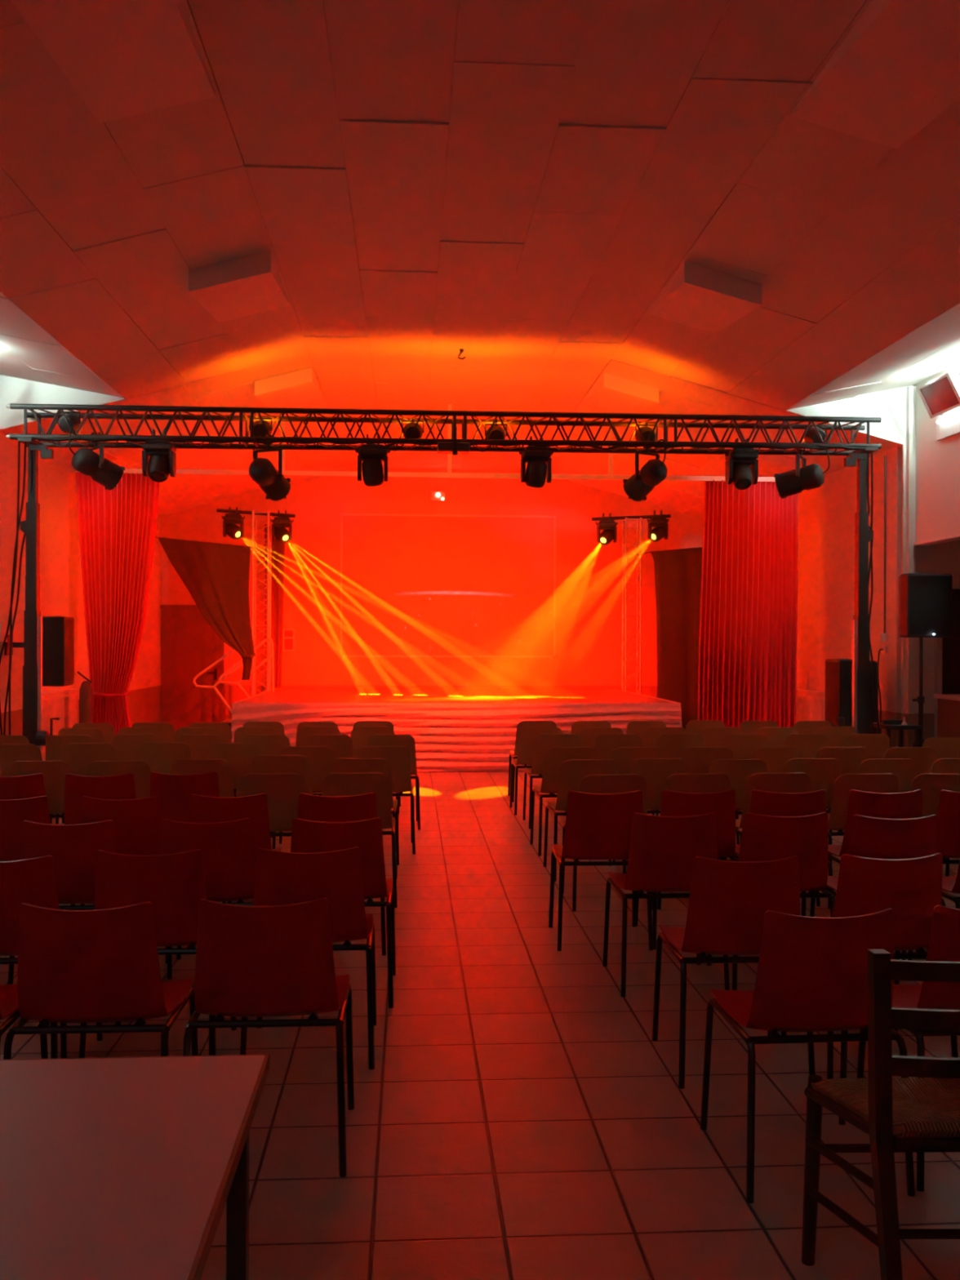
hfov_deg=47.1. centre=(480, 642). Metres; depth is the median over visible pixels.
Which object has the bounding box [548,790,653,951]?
shell chair
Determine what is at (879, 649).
power cable
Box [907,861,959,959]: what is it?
shell chair
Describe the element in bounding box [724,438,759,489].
head
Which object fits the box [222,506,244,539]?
head
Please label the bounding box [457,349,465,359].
ceiling hook
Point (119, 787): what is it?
shell chair
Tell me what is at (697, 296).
ceiling light fixture
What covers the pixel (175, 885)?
shell chair
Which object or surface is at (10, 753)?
shell chair
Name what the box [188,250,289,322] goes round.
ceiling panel
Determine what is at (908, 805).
shell chair
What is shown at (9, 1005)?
shell chair
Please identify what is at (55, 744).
shell chair
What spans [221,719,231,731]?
steps
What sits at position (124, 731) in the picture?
shell chair
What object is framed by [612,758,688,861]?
shell chair
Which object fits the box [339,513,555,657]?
projection screen
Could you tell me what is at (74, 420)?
light
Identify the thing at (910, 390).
trim
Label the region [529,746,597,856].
shell chair
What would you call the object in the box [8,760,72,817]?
shell chair
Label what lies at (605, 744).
shell chair
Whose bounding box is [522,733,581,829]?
shell chair
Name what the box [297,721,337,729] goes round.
shell chair
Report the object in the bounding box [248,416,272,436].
light
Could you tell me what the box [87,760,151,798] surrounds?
shell chair
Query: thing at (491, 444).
cable loop
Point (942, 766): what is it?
shell chair
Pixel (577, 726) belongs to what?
shell chair
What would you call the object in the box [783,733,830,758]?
shell chair
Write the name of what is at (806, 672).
pipe
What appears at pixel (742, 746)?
shell chair
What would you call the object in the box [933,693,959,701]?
countertop
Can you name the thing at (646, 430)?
light
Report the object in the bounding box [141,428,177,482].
head
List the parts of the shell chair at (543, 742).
leg, leg, seat, seat frame, backrest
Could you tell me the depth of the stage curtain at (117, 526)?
12.74 m
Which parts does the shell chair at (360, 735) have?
backrest, leg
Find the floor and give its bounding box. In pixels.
[0,770,959,1279]
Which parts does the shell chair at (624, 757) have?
backrest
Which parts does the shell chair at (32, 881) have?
seat, seat frame, backrest, leg, leg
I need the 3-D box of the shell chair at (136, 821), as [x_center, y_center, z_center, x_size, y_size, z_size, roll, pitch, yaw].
[-1.710,1.120,5.403,0.477,0.790,0.488,0,0,-2]
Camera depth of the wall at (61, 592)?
12.24 m
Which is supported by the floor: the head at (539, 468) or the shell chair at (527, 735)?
the shell chair at (527, 735)
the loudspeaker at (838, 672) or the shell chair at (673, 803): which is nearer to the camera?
the shell chair at (673, 803)
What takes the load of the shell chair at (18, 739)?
on the floor
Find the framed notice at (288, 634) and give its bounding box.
[282,628,294,651]
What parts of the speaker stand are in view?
leg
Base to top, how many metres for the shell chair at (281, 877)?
0.790 m
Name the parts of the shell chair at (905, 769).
backrest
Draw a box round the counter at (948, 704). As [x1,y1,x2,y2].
[933,693,959,737]
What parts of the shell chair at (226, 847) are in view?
leg, backrest, seat, seat frame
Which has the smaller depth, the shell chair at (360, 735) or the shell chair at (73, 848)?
the shell chair at (73, 848)
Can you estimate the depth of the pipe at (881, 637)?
11.44 m
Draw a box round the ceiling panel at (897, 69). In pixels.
[790,0,959,149]
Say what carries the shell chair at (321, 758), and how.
on the floor
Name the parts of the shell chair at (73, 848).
leg, backrest, seat, seat frame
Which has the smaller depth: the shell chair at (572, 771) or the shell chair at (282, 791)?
the shell chair at (282, 791)
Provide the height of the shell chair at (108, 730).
0.776 m
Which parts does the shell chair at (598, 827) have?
leg, leg, seat, seat frame, backrest, leg, leg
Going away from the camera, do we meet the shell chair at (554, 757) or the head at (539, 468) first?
the shell chair at (554, 757)
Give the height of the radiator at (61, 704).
0.966 m
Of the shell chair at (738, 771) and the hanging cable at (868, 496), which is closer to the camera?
the shell chair at (738, 771)
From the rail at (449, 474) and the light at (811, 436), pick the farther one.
the rail at (449, 474)
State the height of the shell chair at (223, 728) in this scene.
0.776 m
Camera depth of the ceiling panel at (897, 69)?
5.15 m
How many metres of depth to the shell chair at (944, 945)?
3.10 m
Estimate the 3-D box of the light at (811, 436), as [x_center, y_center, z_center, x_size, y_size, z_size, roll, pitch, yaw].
[3.268,-2.013,10.704,0.216,0.208,0.187,0,0,-4]
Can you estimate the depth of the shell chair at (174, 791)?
6.16 m
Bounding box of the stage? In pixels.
[237,687,673,702]
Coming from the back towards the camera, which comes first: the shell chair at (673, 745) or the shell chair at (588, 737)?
the shell chair at (588, 737)
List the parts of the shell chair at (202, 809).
leg, backrest, seat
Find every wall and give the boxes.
[0,374,959,746]
[0,431,161,735]
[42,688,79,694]
[160,466,702,722]
[796,446,902,747]
[913,361,959,542]
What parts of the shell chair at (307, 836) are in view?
backrest, seat, seat frame, leg, leg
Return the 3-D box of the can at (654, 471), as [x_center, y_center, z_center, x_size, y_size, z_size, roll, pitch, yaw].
[1.586,-1.643,10.420,0.310,0.586,0.492,0,0,-33]
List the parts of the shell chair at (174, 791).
backrest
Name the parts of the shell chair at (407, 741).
backrest, seat frame, leg, leg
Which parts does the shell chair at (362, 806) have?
backrest, leg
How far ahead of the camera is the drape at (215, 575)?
14.81 m
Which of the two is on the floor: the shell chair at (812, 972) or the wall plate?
the shell chair at (812, 972)
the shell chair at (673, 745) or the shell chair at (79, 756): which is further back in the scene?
the shell chair at (673, 745)
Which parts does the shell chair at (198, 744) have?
backrest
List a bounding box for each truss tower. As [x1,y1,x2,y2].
[216,508,295,695]
[591,514,671,693]
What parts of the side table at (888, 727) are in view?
leg, power strip, leg, leg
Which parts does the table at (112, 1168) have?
leg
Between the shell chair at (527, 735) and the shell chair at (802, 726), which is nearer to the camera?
the shell chair at (527, 735)
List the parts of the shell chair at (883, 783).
leg, seat frame, seat, backrest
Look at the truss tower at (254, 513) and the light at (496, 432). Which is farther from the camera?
the truss tower at (254, 513)
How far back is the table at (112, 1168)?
1.65 m
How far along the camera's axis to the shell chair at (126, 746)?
8.80 m
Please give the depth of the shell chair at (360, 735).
9.73 m
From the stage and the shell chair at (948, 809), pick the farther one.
the stage
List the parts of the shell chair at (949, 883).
seat, seat frame, leg, backrest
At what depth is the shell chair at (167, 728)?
10.12 m
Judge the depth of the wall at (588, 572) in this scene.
17.81 m
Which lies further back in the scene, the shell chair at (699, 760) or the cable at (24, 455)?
the cable at (24, 455)
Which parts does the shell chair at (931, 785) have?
backrest, leg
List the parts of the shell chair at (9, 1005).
seat, seat frame, leg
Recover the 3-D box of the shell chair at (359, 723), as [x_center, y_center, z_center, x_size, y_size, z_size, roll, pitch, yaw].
[-1.022,1.129,10.636,0.477,0.776,0.488,0,0,-3]
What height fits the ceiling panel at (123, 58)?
0.300 m
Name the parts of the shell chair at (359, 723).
backrest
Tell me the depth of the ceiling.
7.07 m
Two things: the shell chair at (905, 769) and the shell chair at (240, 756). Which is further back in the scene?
the shell chair at (240, 756)
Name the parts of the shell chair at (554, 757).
leg, leg, seat, seat frame, backrest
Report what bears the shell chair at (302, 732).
on the floor
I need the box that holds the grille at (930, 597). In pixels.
[909,576,951,634]
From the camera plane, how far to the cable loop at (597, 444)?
10.32 m
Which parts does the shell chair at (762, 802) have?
seat, backrest, leg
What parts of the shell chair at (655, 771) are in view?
seat, seat frame, backrest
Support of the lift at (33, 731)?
on the floor
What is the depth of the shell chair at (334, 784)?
6.29 m
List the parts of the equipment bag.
rod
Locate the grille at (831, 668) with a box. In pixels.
[825,662,838,724]
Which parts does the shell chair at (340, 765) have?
backrest, seat, leg, leg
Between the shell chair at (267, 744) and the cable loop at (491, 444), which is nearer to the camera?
the shell chair at (267, 744)
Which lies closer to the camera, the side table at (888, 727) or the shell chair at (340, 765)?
the shell chair at (340, 765)
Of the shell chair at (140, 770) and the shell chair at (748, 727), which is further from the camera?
the shell chair at (748, 727)
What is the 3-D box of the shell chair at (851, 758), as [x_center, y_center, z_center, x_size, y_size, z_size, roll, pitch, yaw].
[2.606,1.142,8.149,0.477,0.776,0.488,0,0,-2]
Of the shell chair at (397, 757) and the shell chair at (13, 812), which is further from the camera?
the shell chair at (397, 757)
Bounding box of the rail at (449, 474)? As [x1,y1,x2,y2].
[67,404,775,481]
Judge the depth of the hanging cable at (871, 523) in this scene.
10.69 m
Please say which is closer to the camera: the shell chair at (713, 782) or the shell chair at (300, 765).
the shell chair at (713, 782)
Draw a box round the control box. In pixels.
[437,426,470,455]
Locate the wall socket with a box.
[881,645,887,653]
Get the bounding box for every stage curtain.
[75,471,159,736]
[697,479,797,727]
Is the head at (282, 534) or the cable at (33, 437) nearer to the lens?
the cable at (33, 437)
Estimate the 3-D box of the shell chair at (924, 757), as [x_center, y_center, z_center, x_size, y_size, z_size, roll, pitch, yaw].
[3.108,1.144,8.167,0.477,0.776,0.488,0,0,-3]
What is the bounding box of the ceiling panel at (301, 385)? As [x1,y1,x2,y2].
[254,367,322,407]
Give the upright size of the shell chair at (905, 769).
0.776 m
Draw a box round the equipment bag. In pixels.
[77,671,92,723]
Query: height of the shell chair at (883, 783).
0.776 m
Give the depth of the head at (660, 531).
16.31 m
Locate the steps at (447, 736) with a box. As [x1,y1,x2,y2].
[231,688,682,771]
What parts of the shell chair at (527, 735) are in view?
leg, leg, seat frame, seat, backrest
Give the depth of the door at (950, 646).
11.18 m
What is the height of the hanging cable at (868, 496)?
3.361 m
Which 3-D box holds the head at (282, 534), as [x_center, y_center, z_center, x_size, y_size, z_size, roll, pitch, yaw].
[-2.881,-1.684,16.028,0.331,0.478,0.269,0,0,-4]
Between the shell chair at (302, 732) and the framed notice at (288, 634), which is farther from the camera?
the framed notice at (288, 634)
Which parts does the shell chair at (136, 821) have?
backrest, leg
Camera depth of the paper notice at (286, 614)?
17.63 m
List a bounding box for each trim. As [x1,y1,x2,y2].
[905,386,915,746]
[913,533,959,545]
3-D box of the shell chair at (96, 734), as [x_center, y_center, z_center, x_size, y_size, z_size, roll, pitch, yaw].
[-3.448,1.121,9.652,0.477,0.776,0.488,0,0,-4]
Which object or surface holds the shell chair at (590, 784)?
on the floor
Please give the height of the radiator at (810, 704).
0.946 m
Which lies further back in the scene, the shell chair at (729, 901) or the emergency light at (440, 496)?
the emergency light at (440, 496)
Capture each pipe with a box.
[806,671,808,689]
[877,455,886,641]
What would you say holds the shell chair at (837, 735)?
on the floor
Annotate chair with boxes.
[0,734,52,823]
[0,743,64,823]
[0,773,64,824]
[0,795,84,905]
[0,855,102,1057]
[0,983,48,1058]
[3,901,198,1059]
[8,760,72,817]
[8,819,117,1015]
[44,734,95,818]
[51,728,104,818]
[55,742,116,824]
[64,773,136,824]
[71,723,115,745]
[71,795,167,963]
[79,848,236,1057]
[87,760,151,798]
[112,733,161,760]
[118,727,164,742]
[132,722,174,742]
[137,742,191,773]
[150,771,226,902]
[158,817,255,978]
[169,759,234,797]
[174,727,219,742]
[175,733,236,796]
[176,793,281,959]
[182,897,354,1177]
[188,722,234,793]
[205,742,272,837]
[227,773,306,902]
[233,727,278,742]
[240,846,376,1069]
[241,733,289,755]
[242,721,284,734]
[250,755,312,795]
[271,746,333,848]
[290,817,395,1008]
[295,726,340,746]
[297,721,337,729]
[297,792,386,955]
[304,733,353,760]
[321,772,397,907]
[330,758,399,878]
[351,726,400,813]
[352,720,396,799]
[355,746,415,854]
[367,733,420,830]
[507,720,556,802]
[509,727,562,815]
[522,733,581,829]
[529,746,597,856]
[543,759,626,881]
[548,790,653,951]
[561,773,653,911]
[570,720,611,737]
[579,727,623,748]
[594,733,641,759]
[602,812,729,997]
[611,746,664,815]
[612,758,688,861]
[626,720,666,746]
[635,789,738,949]
[643,727,686,746]
[652,733,702,815]
[652,855,815,1088]
[657,773,729,909]
[680,746,739,844]
[685,720,724,735]
[700,727,742,746]
[700,907,915,1203]
[706,812,835,990]
[708,759,767,814]
[720,733,766,759]
[724,789,833,917]
[735,772,820,906]
[738,720,777,734]
[751,746,803,773]
[756,727,798,746]
[781,853,958,1079]
[782,758,841,813]
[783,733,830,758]
[793,720,831,733]
[801,949,959,1279]
[809,814,946,959]
[814,726,856,746]
[814,746,867,774]
[827,773,898,908]
[828,789,921,864]
[829,758,916,831]
[843,733,889,759]
[857,905,959,1191]
[884,746,936,776]
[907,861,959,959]
[911,773,959,876]
[922,737,959,760]
[930,758,959,773]
[937,789,959,864]
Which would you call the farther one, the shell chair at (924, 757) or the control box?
the control box
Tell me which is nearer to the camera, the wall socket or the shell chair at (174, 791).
the shell chair at (174, 791)
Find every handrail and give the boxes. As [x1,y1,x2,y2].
[192,637,254,713]
[218,637,274,697]
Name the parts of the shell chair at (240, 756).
backrest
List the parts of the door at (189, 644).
handle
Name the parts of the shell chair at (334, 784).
backrest, seat frame, seat, leg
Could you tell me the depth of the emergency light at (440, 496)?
17.73 m
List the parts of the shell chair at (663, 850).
leg, leg, seat frame, seat, backrest, leg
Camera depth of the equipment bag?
12.29 m
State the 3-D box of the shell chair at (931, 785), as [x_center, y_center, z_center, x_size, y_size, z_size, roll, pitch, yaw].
[2.677,1.142,6.558,0.477,0.776,0.488,0,0,-3]
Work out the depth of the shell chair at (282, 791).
6.23 m
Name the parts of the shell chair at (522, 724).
leg, seat, leg, backrest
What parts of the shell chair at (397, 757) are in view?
backrest, seat, seat frame, leg, leg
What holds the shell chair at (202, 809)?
on the floor
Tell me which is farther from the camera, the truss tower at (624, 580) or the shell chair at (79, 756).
the truss tower at (624, 580)
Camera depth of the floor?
3.61 m
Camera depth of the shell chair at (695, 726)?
10.62 m
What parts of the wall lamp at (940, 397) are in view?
lamp shade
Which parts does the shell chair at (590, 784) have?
leg, leg, backrest, leg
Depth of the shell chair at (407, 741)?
8.91 m
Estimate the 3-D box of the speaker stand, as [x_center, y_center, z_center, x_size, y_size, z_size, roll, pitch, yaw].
[4.253,0.739,10.522,0.542,1.572,0.479,0,0,-4]
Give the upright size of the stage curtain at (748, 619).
3.219 m
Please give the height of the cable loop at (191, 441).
0.083 m
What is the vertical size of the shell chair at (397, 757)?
0.776 m
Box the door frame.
[933,583,959,737]
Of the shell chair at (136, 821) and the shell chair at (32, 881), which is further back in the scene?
the shell chair at (136, 821)
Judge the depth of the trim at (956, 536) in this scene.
10.55 m
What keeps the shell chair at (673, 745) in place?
on the floor
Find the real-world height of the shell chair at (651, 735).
0.776 m
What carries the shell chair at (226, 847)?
on the floor
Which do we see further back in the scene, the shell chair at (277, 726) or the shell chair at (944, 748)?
the shell chair at (277, 726)
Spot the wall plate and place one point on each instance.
(3, 625)
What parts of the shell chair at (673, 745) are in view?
backrest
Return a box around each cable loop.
[49,438,71,447]
[191,440,210,448]
[383,442,404,451]
[472,444,492,452]
[579,444,598,453]
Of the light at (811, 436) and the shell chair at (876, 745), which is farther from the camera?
the light at (811, 436)
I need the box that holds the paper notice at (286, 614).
[283,610,291,624]
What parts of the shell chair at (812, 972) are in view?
leg, leg, seat, seat frame, backrest, leg, leg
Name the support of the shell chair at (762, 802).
on the floor
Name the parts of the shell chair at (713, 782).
leg, backrest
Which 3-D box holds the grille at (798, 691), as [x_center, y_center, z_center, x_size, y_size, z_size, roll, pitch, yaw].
[4.007,0.596,13.484,0.100,0.016,1.310,0,0,-4]
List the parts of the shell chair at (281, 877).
leg, backrest, seat, seat frame, leg, leg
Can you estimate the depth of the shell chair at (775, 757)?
7.91 m
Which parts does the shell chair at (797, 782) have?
seat frame, seat, backrest, leg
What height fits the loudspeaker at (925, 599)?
0.608 m
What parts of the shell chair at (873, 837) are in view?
leg, seat frame, seat, backrest, leg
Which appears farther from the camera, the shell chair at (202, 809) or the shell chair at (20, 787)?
the shell chair at (20, 787)
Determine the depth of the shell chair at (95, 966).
3.08 m
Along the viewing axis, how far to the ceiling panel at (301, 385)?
11.31 m
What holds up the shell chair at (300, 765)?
on the floor
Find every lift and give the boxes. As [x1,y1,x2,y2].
[17,437,59,755]
[836,447,878,733]
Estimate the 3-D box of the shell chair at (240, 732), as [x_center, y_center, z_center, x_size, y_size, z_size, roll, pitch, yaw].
[-1.966,1.126,9.808,0.477,0.776,0.488,0,0,-3]
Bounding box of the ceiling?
[0,0,959,540]
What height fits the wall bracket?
0.200 m
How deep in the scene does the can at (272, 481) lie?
10.13 m
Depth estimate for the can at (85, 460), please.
10.01 m
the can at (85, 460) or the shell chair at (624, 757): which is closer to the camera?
the shell chair at (624, 757)
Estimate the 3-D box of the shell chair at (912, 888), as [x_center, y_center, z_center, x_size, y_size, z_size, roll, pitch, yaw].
[1.419,1.131,4.039,0.477,0.790,0.488,0,0,-5]
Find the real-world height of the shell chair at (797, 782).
0.776 m
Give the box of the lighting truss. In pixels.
[5,403,881,455]
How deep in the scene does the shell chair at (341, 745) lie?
8.87 m
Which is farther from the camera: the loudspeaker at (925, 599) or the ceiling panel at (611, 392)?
the ceiling panel at (611, 392)
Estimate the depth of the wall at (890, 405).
11.05 m
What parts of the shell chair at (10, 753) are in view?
backrest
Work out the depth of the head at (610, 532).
16.26 m
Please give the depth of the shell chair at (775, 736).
9.79 m
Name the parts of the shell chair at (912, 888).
leg, backrest, leg, seat frame, seat, leg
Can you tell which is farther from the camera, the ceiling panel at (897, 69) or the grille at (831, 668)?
the grille at (831, 668)
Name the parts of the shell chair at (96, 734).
backrest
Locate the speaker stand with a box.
[911,637,924,746]
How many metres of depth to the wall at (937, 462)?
10.61 m
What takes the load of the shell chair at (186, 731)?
on the floor
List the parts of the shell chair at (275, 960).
leg, leg, backrest, seat frame, seat, leg, leg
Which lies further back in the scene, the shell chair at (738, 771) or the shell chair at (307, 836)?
the shell chair at (738, 771)
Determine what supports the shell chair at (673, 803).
on the floor
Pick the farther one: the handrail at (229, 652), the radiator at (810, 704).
the handrail at (229, 652)
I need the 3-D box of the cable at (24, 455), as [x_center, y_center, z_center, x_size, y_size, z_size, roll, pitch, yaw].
[-4.253,-0.185,10.153,0.314,3.360,0.112,0,0,31]
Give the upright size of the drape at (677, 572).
3.002 m
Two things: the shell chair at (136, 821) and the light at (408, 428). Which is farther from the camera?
the light at (408, 428)
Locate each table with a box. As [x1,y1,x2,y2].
[0,1053,269,1279]
[870,720,921,748]
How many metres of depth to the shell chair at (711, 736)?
9.77 m
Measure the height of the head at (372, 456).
0.486 m
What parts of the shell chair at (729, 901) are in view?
leg, leg, seat frame, seat, backrest, leg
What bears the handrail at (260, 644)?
attached to the steps at (228, 722)
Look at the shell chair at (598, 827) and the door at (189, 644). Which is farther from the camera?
the door at (189, 644)
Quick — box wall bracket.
[4,635,23,655]
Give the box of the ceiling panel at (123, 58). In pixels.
[10,0,215,123]
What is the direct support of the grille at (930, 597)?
attached to the loudspeaker at (925, 599)
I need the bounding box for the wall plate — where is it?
[0,621,7,642]
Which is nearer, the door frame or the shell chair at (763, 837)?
the shell chair at (763, 837)
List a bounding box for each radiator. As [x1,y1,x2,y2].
[41,688,79,760]
[795,688,825,722]
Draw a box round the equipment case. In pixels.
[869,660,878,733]
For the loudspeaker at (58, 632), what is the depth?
10.68 m
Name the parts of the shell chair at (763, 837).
leg, leg, backrest, leg, seat, seat frame, leg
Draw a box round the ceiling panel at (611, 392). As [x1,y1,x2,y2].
[583,373,658,413]
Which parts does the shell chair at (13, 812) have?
backrest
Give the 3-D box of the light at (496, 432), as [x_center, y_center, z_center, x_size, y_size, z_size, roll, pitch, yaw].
[0.153,-2.000,10.505,0.216,0.242,0.187,0,0,-4]
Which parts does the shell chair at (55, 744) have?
backrest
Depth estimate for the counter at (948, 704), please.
10.75 m
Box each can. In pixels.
[68,428,124,490]
[248,434,290,501]
[622,438,667,501]
[773,441,830,498]
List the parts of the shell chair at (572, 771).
leg, leg, seat, seat frame, backrest, leg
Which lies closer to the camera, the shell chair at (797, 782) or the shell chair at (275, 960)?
the shell chair at (275, 960)
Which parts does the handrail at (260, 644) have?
post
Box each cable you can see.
[0,440,20,735]
[3,441,26,735]
[8,450,32,735]
[32,435,865,450]
[866,453,873,733]
[868,453,879,733]
[877,648,883,733]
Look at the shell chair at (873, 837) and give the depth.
4.70 m
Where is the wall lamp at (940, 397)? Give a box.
[916,366,959,440]
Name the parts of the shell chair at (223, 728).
backrest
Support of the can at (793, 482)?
hanging from the lighting truss
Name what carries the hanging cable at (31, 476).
hanging from the lift at (33, 731)
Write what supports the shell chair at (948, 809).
on the floor
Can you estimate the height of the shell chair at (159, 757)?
0.776 m
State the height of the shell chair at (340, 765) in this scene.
0.776 m
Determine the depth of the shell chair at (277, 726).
10.25 m
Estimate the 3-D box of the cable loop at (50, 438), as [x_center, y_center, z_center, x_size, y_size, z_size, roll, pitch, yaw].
[-3.815,-1.817,10.016,0.199,0.083,0.012,0,0,-4]
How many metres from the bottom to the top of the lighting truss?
0.337 m
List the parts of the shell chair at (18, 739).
backrest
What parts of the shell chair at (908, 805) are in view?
seat frame, seat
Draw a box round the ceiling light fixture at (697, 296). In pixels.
[647,261,761,333]
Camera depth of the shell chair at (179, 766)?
6.97 m
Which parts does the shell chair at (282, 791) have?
backrest, seat, seat frame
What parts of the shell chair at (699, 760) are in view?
backrest, leg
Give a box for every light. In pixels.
[57,411,81,433]
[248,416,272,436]
[401,418,424,438]
[430,490,445,502]
[484,420,506,439]
[635,422,657,440]
[804,424,826,443]
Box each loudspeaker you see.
[42,616,74,686]
[825,658,852,726]
[898,573,952,637]
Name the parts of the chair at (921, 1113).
leg, seat rail, seat, post, rail, rail, rail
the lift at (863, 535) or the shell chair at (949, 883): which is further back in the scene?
the lift at (863, 535)
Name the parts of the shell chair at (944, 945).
leg, seat, leg, seat frame, backrest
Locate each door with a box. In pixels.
[160,604,224,733]
[942,589,959,693]
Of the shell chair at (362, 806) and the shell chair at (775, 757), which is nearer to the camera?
the shell chair at (362, 806)
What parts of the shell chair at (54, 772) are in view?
seat, seat frame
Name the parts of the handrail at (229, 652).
post, rail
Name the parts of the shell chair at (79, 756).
leg, backrest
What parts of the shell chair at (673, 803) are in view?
leg, leg, backrest, seat, seat frame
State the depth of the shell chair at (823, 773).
7.15 m
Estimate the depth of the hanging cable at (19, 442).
10.19 m
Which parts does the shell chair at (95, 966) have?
leg, leg, backrest, seat frame, seat, leg, leg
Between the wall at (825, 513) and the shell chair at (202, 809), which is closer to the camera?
the shell chair at (202, 809)
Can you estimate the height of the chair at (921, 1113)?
0.859 m
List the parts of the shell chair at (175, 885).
leg, backrest, seat, seat frame, leg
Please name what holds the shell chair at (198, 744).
on the floor
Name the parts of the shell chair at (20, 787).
backrest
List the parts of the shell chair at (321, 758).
leg, leg, backrest, seat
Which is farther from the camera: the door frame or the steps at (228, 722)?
the steps at (228, 722)
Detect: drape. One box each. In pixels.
[155,537,263,679]
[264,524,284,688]
[636,546,702,729]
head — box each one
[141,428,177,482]
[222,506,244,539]
[271,510,293,542]
[355,434,390,486]
[518,435,553,487]
[595,512,617,545]
[647,510,668,542]
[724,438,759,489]
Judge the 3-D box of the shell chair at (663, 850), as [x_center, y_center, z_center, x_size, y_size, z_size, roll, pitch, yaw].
[0.829,1.129,4.958,0.477,0.790,0.488,0,0,-4]
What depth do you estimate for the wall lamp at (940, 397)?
10.16 m

